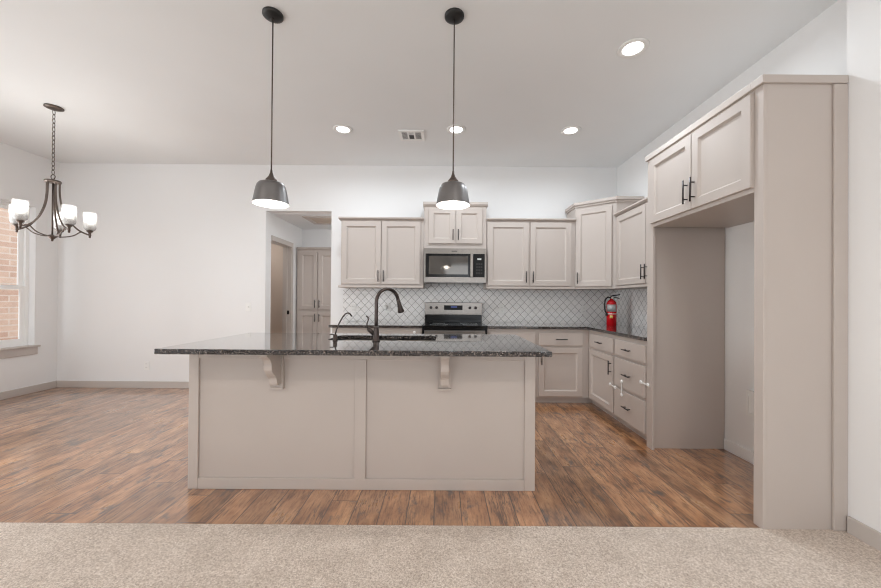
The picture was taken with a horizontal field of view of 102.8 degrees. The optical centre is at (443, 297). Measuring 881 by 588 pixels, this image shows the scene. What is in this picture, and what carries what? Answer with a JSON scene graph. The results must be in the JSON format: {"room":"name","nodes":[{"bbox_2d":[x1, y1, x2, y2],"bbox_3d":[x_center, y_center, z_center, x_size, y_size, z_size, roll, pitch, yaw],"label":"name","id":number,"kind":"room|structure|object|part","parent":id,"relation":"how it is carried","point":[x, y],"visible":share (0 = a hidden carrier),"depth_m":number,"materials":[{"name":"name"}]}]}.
{"room":"kitchen","nodes":[
{"label":"kitchen","id":0,"kind":"room"},
{"bbox_2d":[0,208,18,339],"bbox_3d":[-6.500,-0.748,5.498,0.200,4.500,8.000,0,0,0],"label":"wall","id":1,"kind":"structure","parent":0,"point":[9,298],"depth_m":5.18,"materials":[{"name":"brick"}]},
{"bbox_2d":[0,142,59,391],"bbox_3d":[-5.273,-0.331,0.450,0.150,3.028,8.907,0,0,0],"label":"wall","id":2,"kind":"structure","parent":0,"point":[23,173],"depth_m":4.50,"materials":[{"name":"white paint"}]},
{"bbox_2d":[0,201,29,347],"bbox_3d":[-5.318,-0.279,3.993,0.063,1.762,0.993,0,0,0],"label":"window","id":3,"kind":"structure","parent":2,"relation":"in","point":[22,285],"depth_m":4.43,"materials":[{"name":"white plastic"}]},
{"bbox_3d":[-5.327,-0.619,3.995,0.025,1.012,0.923,0,0,0],"label":"sash","id":4,"kind":"part","parent":3,"relation":"part of","materials":[{"name":"white plastic"}]},
{"bbox_3d":[-5.307,0.207,3.990,0.024,0.720,0.923,0,0,0],"label":"sash","id":5,"kind":"part","parent":3,"relation":"part of","materials":[{"name":"white plastic"}]},
{"bbox_2d":[0,347,37,358],"bbox_3d":[-5.200,0.672,3.990,0.017,0.092,1.038,0,0,0],"label":"trim","id":6,"kind":"structure","parent":2,"relation":"attached to","point":[34,350],"depth_m":4.30,"materials":[{"name":"beige paint"}]},
{"bbox_2d":[0,345,40,350],"bbox_3d":[-5.233,0.614,3.991,0.119,0.023,1.078,0,0,0],"label":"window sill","id":7,"kind":"structure","parent":2,"relation":"attached to","point":[24,346],"depth_m":4.31,"materials":[{"name":"beige paint"}]},
{"bbox_2d":[0,381,56,399],"bbox_3d":[-5.205,1.159,4.072,0.015,0.090,1.347,0,0,0],"label":"baseboard","id":8,"kind":"structure","parent":2,"relation":"attached to","point":[49,385],"depth_m":4.40,"materials":[{"name":"beige paint"}]},
{"bbox_2d":[270,243,282,332],"bbox_3d":[-3.215,-0.073,5.506,1.380,2.600,1.203,0,0,0],"label":"wall","id":9,"kind":"structure","parent":0,"point":[276,250],"depth_m":5.99,"materials":[{"name":"beige paint"}]},
{"bbox_2d":[271,214,301,332],"bbox_3d":[-2.465,-0.068,5.447,0.120,2.600,1.083,0,0,0],"label":"wall","id":10,"kind":"structure","parent":0,"point":[280,228],"depth_m":5.64,"materials":[{"name":"white paint"}]},
{"bbox_2d":[271,235,293,332],"bbox_3d":[-2.459,0.181,5.255,0.135,2.100,0.693,0,0,0],"label":"door frame","id":11,"kind":"structure","parent":10,"relation":"in","point":[287,297],"depth_m":5.53,"materials":[{"name":"beige paint"}]},
{"bbox_2d":[272,213,331,229],"bbox_3d":[-1.546,-1.211,5.454,1.700,0.100,1.083,0,0,0],"label":"ceiling","id":12,"kind":"structure","parent":0,"point":[297,220],"depth_m":5.33,"materials":[{"name":"white paint"}]},
{"bbox_2d":[302,216,331,224],"bbox_3d":[-1.676,-1.155,5.280,0.680,0.013,0.490,0,0,0],"label":"attic hatch","id":13,"kind":"object","parent":12,"relation":"attached to","point":[313,219],"visible":0.51,"depth_m":5.21,"materials":[{"name":"beige paint"}]},
{"bbox_2d":[302,229,330,246],"bbox_3d":[-1.565,-0.058,6.049,1.920,2.600,0.120,0,0,0],"label":"wall","id":14,"kind":"structure","parent":0,"point":[310,237],"depth_m":5.99,"materials":[{"name":"white paint"}]},
{"bbox_2d":[57,163,616,381],"bbox_3d":[-1.352,-0.277,4.828,7.701,3.028,0.158,0,0,0],"label":"wall","id":15,"kind":"structure","parent":0,"point":[176,254],"depth_m":4.76,"materials":[{"name":"white paint"}]},
{"bbox_2d":[57,381,188,387],"bbox_3d":[-3.805,1.173,4.739,2.786,0.090,0.016,0,0,0],"label":"baseboard","id":16,"kind":"structure","parent":15,"relation":"attached to","point":[69,384],"depth_m":4.73,"materials":[{"name":"beige paint"}]},
{"bbox_2d":[144,361,148,369],"bbox_3d":[-3.996,0.917,4.743,0.072,0.116,0.008,0,0,0],"label":"wall outlet","id":17,"kind":"object","parent":15,"relation":"attached to","point":[146,363],"visible":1,"depth_m":4.74,"materials":[{"name":"white plastic"}]},
{"bbox_2d":[246,303,250,310],"bbox_3d":[-2.630,0.127,4.745,0.072,0.116,0.016,0,0,0],"label":"light switch","id":18,"kind":"object","parent":15,"relation":"attached to","point":[248,305],"visible":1,"depth_m":4.75,"materials":[{"name":"white plastic"}]},
{"bbox_2d":[351,304,355,312],"bbox_3d":[-1.210,0.143,4.742,0.072,0.116,0.008,0,0,0],"label":"wall outlet","id":19,"kind":"object","parent":15,"relation":"attached to","point":[353,306],"visible":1,"depth_m":4.74,"materials":[{"name":"white plastic"}]},
{"bbox_2d":[338,217,424,288],"bbox_3d":[-0.779,-0.565,4.562,1.068,0.883,0.376,0,0,0],"label":"upper cabinet","id":20,"kind":"object","parent":15,"relation":"attached to","point":[376,252],"visible":0.94,"depth_m":4.42,"materials":[{"name":"beige paint"}]},
{"bbox_3d":[-1.026,-0.566,4.419,0.493,0.788,0.020,0,0,0],"label":"door","id":21,"kind":"part","parent":20,"relation":"part of","materials":[{"name":"beige paint"}]},
{"bbox_3d":[-0.775,-0.991,4.572,1.066,0.032,0.360,0,0,0],"label":"crown","id":22,"kind":"part","parent":20,"relation":"part of","materials":[{"name":"beige paint"}]},
{"bbox_3d":[-0.782,-0.138,4.580,1.068,0.028,0.334,0,0,0],"label":"light rail","id":23,"kind":"part","parent":20,"relation":"part of","materials":[{"name":"beige paint"}]},
{"bbox_3d":[-0.530,-0.562,4.420,0.483,0.788,0.020,0,0,0],"label":"door","id":24,"kind":"part","parent":20,"relation":"part of","materials":[{"name":"beige paint"}]},
{"bbox_2d":[385,304,389,312],"bbox_3d":[-0.750,0.146,4.742,0.072,0.116,0.008,0,0,0],"label":"wall outlet","id":25,"kind":"object","parent":15,"relation":"attached to","point":[387,310],"visible":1,"depth_m":4.74,"materials":[{"name":"white plastic"}]},
{"bbox_2d":[423,202,487,248],"bbox_3d":[0.154,-0.907,4.564,0.814,0.584,0.376,0,0,0],"label":"upper cabinet","id":26,"kind":"object","parent":15,"relation":"attached to","point":[443,228],"visible":0.94,"depth_m":4.42,"materials":[{"name":"beige paint"}]},
{"bbox_3d":[-0.015,-0.900,4.422,0.332,0.441,0.020,0,0,0],"label":"door","id":27,"kind":"part","parent":26,"relation":"part of","materials":[{"name":"beige paint"}]},
{"bbox_2d":[424,248,485,283],"bbox_3d":[0.149,-0.397,4.541,0.772,0.428,0.417,0,0,0],"label":"microwave oven","id":28,"kind":"object","parent":26,"relation":"attached to","point":[441,265],"visible":1,"depth_m":4.37,"materials":[{"name":"metal"}]},
{"bbox_3d":[0.068,-0.401,4.378,0.572,0.291,0.018,0,0,0],"label":"door","id":29,"kind":"part","parent":28,"relation":"part of","materials":[{"name":"black glass"}]},
{"bbox_3d":[0.353,-0.395,4.351,0.037,0.285,0.038,0,0,0],"label":"handle","id":30,"kind":"part","parent":28,"relation":"part of","materials":[{"name":"metal"}]},
{"bbox_3d":[0.436,-0.398,4.378,0.160,0.291,0.018,0,0,0],"label":"control panel","id":31,"kind":"part","parent":28,"relation":"part of","materials":[{"name":"black plastic"}]},
{"bbox_3d":[0.156,-1.173,4.580,0.814,0.051,0.348,0,0,0],"label":"crown","id":32,"kind":"part","parent":26,"relation":"part of","materials":[{"name":"beige paint"}]},
{"bbox_3d":[0.329,-0.898,4.422,0.328,0.441,0.020,0,0,0],"label":"door","id":33,"kind":"part","parent":26,"relation":"part of","materials":[{"name":"beige paint"}]},
{"bbox_2d":[483,218,575,289],"bbox_3d":[1.104,-0.550,4.563,1.114,0.885,0.376,0,0,0],"label":"upper cabinet","id":34,"kind":"object","parent":15,"relation":"attached to","point":[522,253],"visible":0.97,"depth_m":4.42,"materials":[{"name":"beige paint"}]},
{"bbox_3d":[0.817,-0.547,4.421,0.512,0.797,0.020,0,0,0],"label":"door","id":35,"kind":"part","parent":34,"relation":"part of","materials":[{"name":"beige paint"}]},
{"bbox_3d":[1.100,-0.121,4.582,1.112,0.028,0.334,0,0,0],"label":"light rail","id":36,"kind":"part","parent":34,"relation":"part of","materials":[{"name":"beige paint"}]},
{"bbox_3d":[1.107,-0.977,4.574,1.114,0.032,0.360,0,0,0],"label":"crown","id":37,"kind":"part","parent":34,"relation":"part of","materials":[{"name":"beige paint"}]},
{"bbox_3d":[1.351,-0.543,4.421,0.512,0.797,0.020,0,0,0],"label":"door","id":38,"kind":"part","parent":34,"relation":"part of","materials":[{"name":"beige paint"}]},
{"bbox_2d":[565,196,643,289],"bbox_3d":[1.992,-0.646,4.431,0.700,1.080,0.643,0,0,0],"label":"upper cabinet","id":39,"kind":"object","parent":15,"relation":"attached to","point":[595,223],"visible":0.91,"depth_m":4.27,"materials":[{"name":"beige paint"}]},
{"bbox_3d":[1.834,-0.617,4.295,0.420,0.960,0.020,0,0,38],"label":"door","id":40,"kind":"part","parent":39,"relation":"part of","materials":[{"name":"beige paint"}]},
{"bbox_3d":[1.996,-1.157,4.434,0.700,0.058,0.643,0,0,0],"label":"crown","id":41,"kind":"part","parent":39,"relation":"part of","materials":[{"name":"beige paint"}]},
{"bbox_2d":[0,387,759,527],"bbox_3d":[-1.438,1.282,4.042,7.850,0.100,4.299,0,0,0],"label":"floor","id":42,"kind":"structure","parent":0,"point":[68,455],"depth_m":2.34,"materials":[{"name":"brown wood"}]},
{"bbox_2d":[296,247,330,332],"bbox_3d":[-1.990,0.209,5.836,0.800,2.058,0.295,0,0,0],"label":"pantry cabinet","id":43,"kind":"object","parent":42,"relation":"on","point":[313,263],"visible":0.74,"depth_m":5.74,"materials":[{"name":"beige paint"}]},
{"bbox_3d":[-2.208,0.673,5.731,0.300,0.885,0.020,0,0,0],"label":"door","id":44,"kind":"part","parent":43,"relation":"part of","materials":[{"name":"beige paint"}]},
{"bbox_3d":[-2.201,-0.279,5.737,0.300,0.940,0.020,0,0,0],"label":"door","id":45,"kind":"part","parent":43,"relation":"part of","materials":[{"name":"beige paint"}]},
{"bbox_3d":[-1.982,-0.801,5.852,0.800,0.038,0.256,0,0,0],"label":"crown","id":46,"kind":"part","parent":43,"relation":"part of","materials":[{"name":"beige paint"}]},
{"bbox_3d":[-1.891,0.676,5.731,0.300,0.885,0.020,0,0,0],"label":"door","id":47,"kind":"part","parent":43,"relation":"part of","materials":[{"name":"beige paint"}]},
{"bbox_3d":[-1.884,-0.277,5.737,0.300,0.940,0.020,0,0,0],"label":"door","id":48,"kind":"part","parent":43,"relation":"part of","materials":[{"name":"beige paint"}]},
{"bbox_2d":[188,339,535,490],"bbox_3d":[-0.520,0.784,2.522,2.218,0.894,0.927,0,0,0],"label":"kitchen island","id":49,"kind":"object","parent":42,"relation":"on","point":[306,422],"visible":0.83,"depth_m":2.26,"materials":[{"name":"beige paint"}]},
{"bbox_3d":[-1.058,0.457,2.248,0.084,0.250,0.037,0,0,0],"label":"plate","id":50,"kind":"part","parent":49,"relation":"part of","materials":[{"name":"beige paint"}]},
{"bbox_2d":[154,333,551,356],"bbox_3d":[-0.516,0.320,2.517,2.283,0.031,1.002,0,0,0],"label":"island countertop","id":51,"kind":"structure","parent":49,"relation":"on","point":[470,345],"depth_m":2.19,"materials":[{"name":"stone"}]},
{"bbox_2d":[330,312,351,340],"bbox_3d":[-0.718,0.203,2.482,0.154,0.200,0.036,1,0,-20],"label":"tap","id":52,"kind":"object","parent":51,"relation":"on","point":[335,334],"visible":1,"depth_m":2.47,"materials":[{"name":"black metal"}]},
{"bbox_3d":[-0.705,0.183,2.491,0.122,0.159,0.011,1,0,-24],"label":"spout","id":53,"kind":"part","parent":52,"relation":"part of","materials":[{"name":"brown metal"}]},
{"bbox_2d":[366,287,403,341],"bbox_3d":[-0.403,0.115,2.528,0.304,0.381,0.075,1,0,-40],"label":"kitchen faucet","id":54,"kind":"object","parent":51,"relation":"on","point":[375,333],"visible":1,"depth_m":2.45,"materials":[{"name":"black metal"}]},
{"bbox_2d":[339,339,434,340],"bbox_3d":[-0.446,0.439,2.677,0.792,0.202,0.372,0,0,0],"label":"sink","id":55,"kind":"object","parent":51,"relation":"in","point":[339,339],"visible":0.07,"depth_m":2.86,"materials":[{"name":"metal"}]},
{"bbox_3d":[-0.630,0.438,2.677,0.424,0.202,0.372,0,0,0],"label":"bowl","id":56,"kind":"part","parent":55,"relation":"part of","materials":[{"name":"metal"}]},
{"bbox_3d":[-0.222,0.441,2.677,0.344,0.202,0.372,0,0,0],"label":"bowl","id":57,"kind":"part","parent":55,"relation":"part of","materials":[{"name":"metal"}]},
{"bbox_3d":[0.010,0.465,2.249,0.084,0.250,0.037,0,0,0],"label":"plate","id":58,"kind":"part","parent":49,"relation":"part of","materials":[{"name":"beige paint"}]},
{"bbox_2d":[332,328,421,333],"bbox_3d":[-0.782,0.798,4.418,1.056,0.882,0.659,0,0,0],"label":"base cabinet","id":59,"kind":"object","parent":42,"relation":"on","point":[339,330],"visible":0.09,"depth_m":4.15,"materials":[{"name":"beige paint"}]},
{"bbox_3d":[-1.037,0.470,4.136,0.500,0.152,0.020,0,0,0],"label":"drawer","id":60,"kind":"part","parent":59,"relation":"part of","materials":[{"name":"beige paint"}]},
{"bbox_2d":[328,322,424,327],"bbox_3d":[-0.794,0.341,4.430,1.095,0.030,0.630,0,0,0],"label":"countertop","id":61,"kind":"structure","parent":59,"relation":"on","point":[342,324],"depth_m":4.13,"materials":[{"name":"stone"}]},
{"bbox_3d":[-0.522,0.474,4.137,0.500,0.152,0.020,0,0,0],"label":"drawer","id":62,"kind":"part","parent":59,"relation":"part of","materials":[{"name":"beige paint"}]},
{"bbox_2d":[422,302,486,333],"bbox_3d":[0.134,0.644,4.374,0.754,1.164,0.666,0,0,0],"label":"range","id":63,"kind":"object","parent":42,"relation":"on","point":[440,317],"visible":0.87,"depth_m":4.63,"materials":[{"name":"metal"}]},
{"bbox_3d":[0.137,0.145,4.669,0.754,0.163,0.080,0,0,0],"label":"control panel","id":64,"kind":"part","parent":63,"relation":"part of","materials":[{"name":"metal"}]},
{"bbox_3d":[0.134,0.692,4.108,0.710,0.605,0.034,0,0,0],"label":"oven door","id":65,"kind":"part","parent":63,"relation":"part of","materials":[{"name":"metal"}]},
{"bbox_3d":[0.136,0.397,4.114,0.754,0.095,0.025,0,0,0],"label":"trim","id":66,"kind":"part","parent":63,"relation":"part of","materials":[{"name":"silver metal"}]},
{"bbox_2d":[422,322,486,327],"bbox_3d":[0.136,0.339,4.403,0.754,0.022,0.600,0,0,0],"label":"cooktop","id":67,"kind":"object","parent":63,"relation":"in","point":[427,324],"depth_m":4.15,"materials":[{"name":"black glass"}]},
{"bbox_2d":[487,329,535,397],"bbox_3d":[0.808,0.810,4.420,0.574,0.882,0.659,0,0,0],"label":"base cabinet","id":68,"kind":"object","parent":42,"relation":"on","point":[528,334],"visible":0.24,"depth_m":4.14,"materials":[{"name":"beige paint"}]},
{"bbox_3d":[0.814,0.484,4.138,0.536,0.152,0.020,0,0,0],"label":"drawer","id":69,"kind":"part","parent":68,"relation":"part of","materials":[{"name":"beige paint"}]},
{"bbox_2d":[535,329,591,402],"bbox_3d":[1.440,0.815,4.420,0.688,0.882,0.659,0,0,0],"label":"base cabinet","id":70,"kind":"object","parent":42,"relation":"on","point":[563,377],"visible":0.8,"depth_m":4.14,"materials":[{"name":"beige paint"}]},
{"bbox_3d":[1.380,0.874,4.136,0.514,0.570,0.020,0,0,0],"label":"door","id":71,"kind":"part","parent":70,"relation":"part of","materials":[{"name":"beige paint"}]},
{"bbox_3d":[1.383,0.488,4.139,0.514,0.152,0.020,0,0,0],"label":"drawer","id":72,"kind":"part","parent":70,"relation":"part of","materials":[{"name":"beige paint"}]},
{"bbox_2d":[589,330,621,422],"bbox_3d":[2.001,0.816,3.863,0.673,0.882,0.692,0,0,0],"label":"base cabinet","id":73,"kind":"object","parent":42,"relation":"on","point":[601,345],"visible":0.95,"depth_m":3.78,"materials":[{"name":"beige paint"}]},
{"bbox_3d":[1.713,0.489,3.818,0.020,0.152,0.567,0,0,0],"label":"drawer","id":74,"kind":"part","parent":73,"relation":"part of","materials":[{"name":"beige paint"}]},
{"bbox_3d":[1.710,0.875,3.816,0.020,0.570,0.567,0,0,0],"label":"door","id":75,"kind":"part","parent":73,"relation":"part of","materials":[{"name":"beige paint"}]},
{"bbox_2d":[614,335,646,439],"bbox_3d":[2.002,0.813,3.242,0.673,0.882,0.549,0,0,0],"label":"base cabinet","id":76,"kind":"object","parent":42,"relation":"on","point":[630,359],"visible":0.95,"depth_m":3.19,"materials":[{"name":"beige paint"}]},
{"bbox_2d":[483,323,646,340],"bbox_3d":[1.428,0.354,3.859,1.815,0.030,1.776,0,0,0],"label":"countertop","id":77,"kind":"structure","parent":76,"relation":"on","point":[634,332],"depth_m":4.12,"materials":[{"name":"stone"}]},
{"bbox_2d":[604,294,619,325],"bbox_3d":[2.076,0.151,4.327,0.143,0.391,0.141,1,0,-39],"label":"fire extinguisher","id":78,"kind":"object","parent":77,"relation":"on","point":[610,310],"visible":0.99,"depth_m":4.31,"materials":[{"name":"red metal"}]},
{"bbox_3d":[1.709,1.019,3.239,0.020,0.275,0.516,0,0,0],"label":"drawer","id":79,"kind":"part","parent":76,"relation":"part of","materials":[{"name":"beige paint"}]},
{"bbox_3d":[1.712,0.722,3.241,0.020,0.270,0.516,0,0,0],"label":"drawer","id":80,"kind":"part","parent":76,"relation":"part of","materials":[{"name":"beige paint"}]},
{"bbox_3d":[1.713,0.486,3.242,0.020,0.152,0.516,0,0,0],"label":"drawer","id":81,"kind":"part","parent":76,"relation":"part of","materials":[{"name":"beige paint"}]},
{"bbox_2d":[645,74,848,530],"bbox_3d":[2.005,0.029,2.427,0.679,2.441,1.100,0,0,0],"label":"refrigerator surround","id":82,"kind":"object","parent":42,"relation":"on","point":[773,155],"visible":0.95,"depth_m":1.90,"materials":[{"name":"beige paint"}]},
{"bbox_3d":[1.718,-0.869,2.670,0.020,0.521,0.484,0,0,0],"label":"door","id":83,"kind":"part","parent":82,"relation":"part of","materials":[{"name":"beige paint"}]},
{"bbox_3d":[1.690,-0.735,2.461,0.036,0.165,0.012,0,0,0],"label":"handle","id":84,"kind":"part","parent":82,"relation":"part of","materials":[{"name":"black metal"}]},
{"bbox_3d":[2.042,0.052,2.947,0.604,2.400,0.041,0,0,0],"label":"panel","id":85,"kind":"part","parent":82,"relation":"part of","materials":[{"name":"beige paint"}]},
{"bbox_3d":[1.690,-0.736,2.391,0.036,0.165,0.012,0,0,0],"label":"handle","id":86,"kind":"part","parent":82,"relation":"part of","materials":[{"name":"black metal"}]},
{"bbox_3d":[1.718,-0.872,2.189,0.020,0.521,0.464,0,0,0],"label":"door","id":87,"kind":"part","parent":82,"relation":"part of","materials":[{"name":"beige paint"}]},
{"bbox_3d":[2.033,-1.170,2.434,0.642,0.043,1.100,0,0,0],"label":"crown","id":88,"kind":"part","parent":82,"relation":"part of","materials":[{"name":"beige paint"}]},
{"bbox_3d":[2.043,0.045,1.903,0.604,2.396,0.020,0,0,0],"label":"panel","id":89,"kind":"part","parent":82,"relation":"part of","materials":[{"name":"beige paint"}]},
{"bbox_3d":[2.127,0.047,1.886,0.074,2.390,0.013,0,0,0],"label":"edge trim","id":90,"kind":"part","parent":82,"relation":"part of","materials":[{"name":"beige paint"}]},
{"bbox_2d":[0,0,837,167],"bbox_3d":[-1.411,-1.866,0.388,7.850,0.100,9.057,0,0,0],"label":"ceiling","id":91,"kind":"structure","parent":0,"point":[133,81],"depth_m":2.83,"materials":[{"name":"white paint"}]},
{"bbox_2d":[9,103,96,240],"bbox_3d":[-3.739,-1.175,3.346,0.561,1.282,0.585,1,0,-18],"label":"chandelier","id":92,"kind":"object","parent":91,"relation":"hanging from","point":[17,217],"visible":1,"depth_m":3.31,"materials":[{"name":"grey metal"}]},
{"bbox_3d":[-3.962,-0.771,3.272,0.100,0.175,0.100,0,0,0],"label":"lamp shade","id":93,"kind":"part","parent":92,"relation":"part of","materials":[{"name":"white glass"}]},
{"bbox_3d":[-3.719,-0.770,3.096,0.100,0.175,0.100,0,0,0],"label":"lamp shade","id":94,"kind":"part","parent":92,"relation":"part of","materials":[{"name":"white glass"}]},
{"bbox_3d":[-3.863,-0.861,3.304,0.231,0.475,0.014,1,0,-18],"label":"arm","id":95,"kind":"part","parent":92,"relation":"part of","materials":[{"name":"brown metal"}]},
{"bbox_3d":[-3.718,-0.860,3.200,0.014,0.475,0.231,0,0,0],"label":"arm","id":96,"kind":"part","parent":92,"relation":"part of","materials":[{"name":"brown metal"}]},
{"bbox_3d":[-3.719,-0.844,3.351,0.012,0.510,0.013,0,0,0],"label":"rod","id":97,"kind":"part","parent":92,"relation":"part of","materials":[{"name":"brown metal"}]},
{"bbox_3d":[-3.808,-0.860,3.474,0.014,0.475,0.231,1,0,-36],"label":"arm","id":98,"kind":"part","parent":92,"relation":"part of","materials":[{"name":"brown metal"}]},
{"bbox_3d":[-3.869,-0.768,3.557,0.100,0.175,0.100,0,0,0],"label":"lamp shade","id":99,"kind":"part","parent":92,"relation":"part of","materials":[{"name":"white glass"}]},
{"bbox_3d":[-3.574,-0.859,3.304,0.231,0.475,0.014,0,0,18],"label":"arm","id":100,"kind":"part","parent":92,"relation":"part of","materials":[{"name":"brown metal"}]},
{"bbox_3d":[-3.477,-0.767,3.272,0.100,0.175,0.100,0,0,0],"label":"lamp shade","id":101,"kind":"part","parent":92,"relation":"part of","materials":[{"name":"white glass"}]},
{"bbox_3d":[-3.629,-0.858,3.474,0.014,0.475,0.231,0,0,36],"label":"arm","id":102,"kind":"part","parent":92,"relation":"part of","materials":[{"name":"brown metal"}]},
{"bbox_3d":[-3.570,-0.766,3.557,0.100,0.175,0.100,0,0,0],"label":"lamp shade","id":103,"kind":"part","parent":92,"relation":"part of","materials":[{"name":"white glass"}]},
{"bbox_2d":[252,6,288,208],"bbox_3d":[-1.087,-1.198,2.236,0.216,1.209,0.216,0,0,0],"label":"pendant lamp","id":104,"kind":"object","parent":91,"relation":"hanging from","point":[269,193],"visible":1,"depth_m":2.21,"materials":[{"name":"black metal"}]},
{"bbox_3d":[-1.091,-0.663,2.233,0.216,0.139,0.216,0,0,0],"label":"lamp shade","id":105,"kind":"part","parent":104,"relation":"part of","materials":[{"name":"grey metal"}]},
{"bbox_3d":[-1.086,-1.284,2.236,0.008,0.982,0.008,0,0,0],"label":"stem","id":106,"kind":"part","parent":104,"relation":"part of","materials":[{"name":"brown metal"}]},
{"bbox_2d":[333,124,352,133],"bbox_3d":[-1.067,-1.790,3.749,0.206,0.008,0.206,0,0,0],"label":"recessed light","id":107,"kind":"object","parent":91,"relation":"in","point":[342,129],"visible":1,"depth_m":3.75,"materials":[{"name":"white plastic"}]},
{"bbox_2d":[398,130,424,140],"bbox_3d":[-0.345,-1.781,3.870,0.274,0.013,0.240,0,0,0],"label":"ceiling vent","id":108,"kind":"object","parent":91,"relation":"in","point":[405,135],"visible":1,"depth_m":3.87,"materials":[{"name":"white plastic"}]},
{"bbox_2d":[436,7,469,209],"bbox_3d":[0.067,-1.189,2.234,0.216,1.209,0.216,0,0,0],"label":"pendant lamp","id":109,"kind":"object","parent":91,"relation":"hanging from","point":[452,194],"visible":1,"depth_m":2.20,"materials":[{"name":"black metal"}]},
{"bbox_3d":[0.063,-0.654,2.231,0.216,0.139,0.216,0,0,0],"label":"lamp shade","id":110,"kind":"part","parent":109,"relation":"part of","materials":[{"name":"grey metal"}]},
{"bbox_3d":[0.068,-1.276,2.234,0.008,0.982,0.008,0,0,0],"label":"stem","id":111,"kind":"part","parent":109,"relation":"part of","materials":[{"name":"brown metal"}]},
{"bbox_2d":[447,125,465,133],"bbox_3d":[0.140,-1.781,3.735,0.206,0.008,0.206,0,0,0],"label":"recessed light","id":112,"kind":"object","parent":91,"relation":"in","point":[458,129],"visible":0.94,"depth_m":3.73,"materials":[{"name":"white plastic"}]},
{"bbox_2d":[560,126,580,134],"bbox_3d":[1.354,-1.771,3.736,0.206,0.008,0.206,0,0,0],"label":"recessed light","id":113,"kind":"object","parent":91,"relation":"in","point":[570,130],"visible":1,"depth_m":3.73,"materials":[{"name":"white plastic"}]},
{"bbox_2d":[617,37,648,58],"bbox_3d":[1.355,-1.778,2.514,0.206,0.008,0.206,0,0,0],"label":"recessed light","id":114,"kind":"object","parent":91,"relation":"in","point":[634,47],"visible":1,"depth_m":2.51,"materials":[{"name":"white plastic"}]},
{"bbox_2d":[0,522,880,587],"bbox_3d":[-1.433,1.251,-1.133,7.850,0.104,6.051,0,0,0],"label":"floor","id":115,"kind":"structure","parent":0,"point":[32,555],"depth_m":1.66,"materials":[{"name":"beige carpet"}]},
{"bbox_2d":[616,0,846,451],"bbox_3d":[2.421,-0.257,3.326,0.158,3.028,2.870,0,0,0],"label":"wall","id":116,"kind":"structure","parent":0,"point":[819,47],"depth_m":2.77,"materials":[{"name":"white paint"}]},
{"bbox_2d":[613,197,647,288],"bbox_3d":[2.164,-0.549,3.558,0.357,0.883,1.168,0,0,0],"label":"upper cabinet","id":117,"kind":"object","parent":116,"relation":"attached to","point":[631,221],"visible":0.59,"depth_m":3.78,"materials":[{"name":"beige paint"}]},
{"bbox_3d":[2.175,-0.974,3.561,0.341,0.032,1.168,0,0,0],"label":"crown","id":118,"kind":"part","parent":117,"relation":"part of","materials":[{"name":"beige paint"}]},
{"bbox_3d":[2.181,-0.120,3.556,0.315,0.026,1.168,0,0,0],"label":"light rail","id":119,"kind":"part","parent":117,"relation":"part of","materials":[{"name":"beige paint"}]},
{"bbox_3d":[2.031,-0.544,3.255,0.020,0.797,0.506,0,0,0],"label":"door","id":120,"kind":"part","parent":117,"relation":"part of","materials":[{"name":"beige paint"}]},
{"bbox_2d":[724,438,753,464],"bbox_3d":[2.332,1.207,2.426,0.015,0.090,0.979,0,0,0],"label":"baseboard","id":121,"kind":"structure","parent":116,"relation":"attached to","point":[747,455],"depth_m":2.76,"materials":[{"name":"white paint"}]},
{"bbox_2d":[746,390,753,417],"bbox_3d":[2.327,0.798,2.603,0.029,0.190,0.170,0,0,0],"label":"box","id":122,"kind":"object","parent":116,"relation":"attached to","point":[749,393],"visible":0.18,"depth_m":2.65,"materials":[{"name":"white plastic"}]},
{"bbox_3d":[2.329,0.798,2.603,0.025,0.142,0.122,0,0,0],"label":"door panel","id":123,"kind":"part","parent":122,"relation":"part of","materials":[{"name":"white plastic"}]},
{"bbox_2d":[847,0,880,532],"bbox_3d":[2.337,-0.282,-1.052,0.334,3.028,5.887,0,0,0],"label":"wall","id":124,"kind":"structure","parent":0,"point":[863,16],"depth_m":1.80,"materials":[{"name":"white paint"}]},
{"bbox_2d":[847,516,880,551],"bbox_3d":[2.151,1.186,-1.069,0.016,0.090,5.871,0,0,0],"label":"baseboard","id":125,"kind":"structure","parent":124,"relation":"attached to","point":[870,536],"depth_m":1.79,"materials":[{"name":"beige paint"}]}
]}

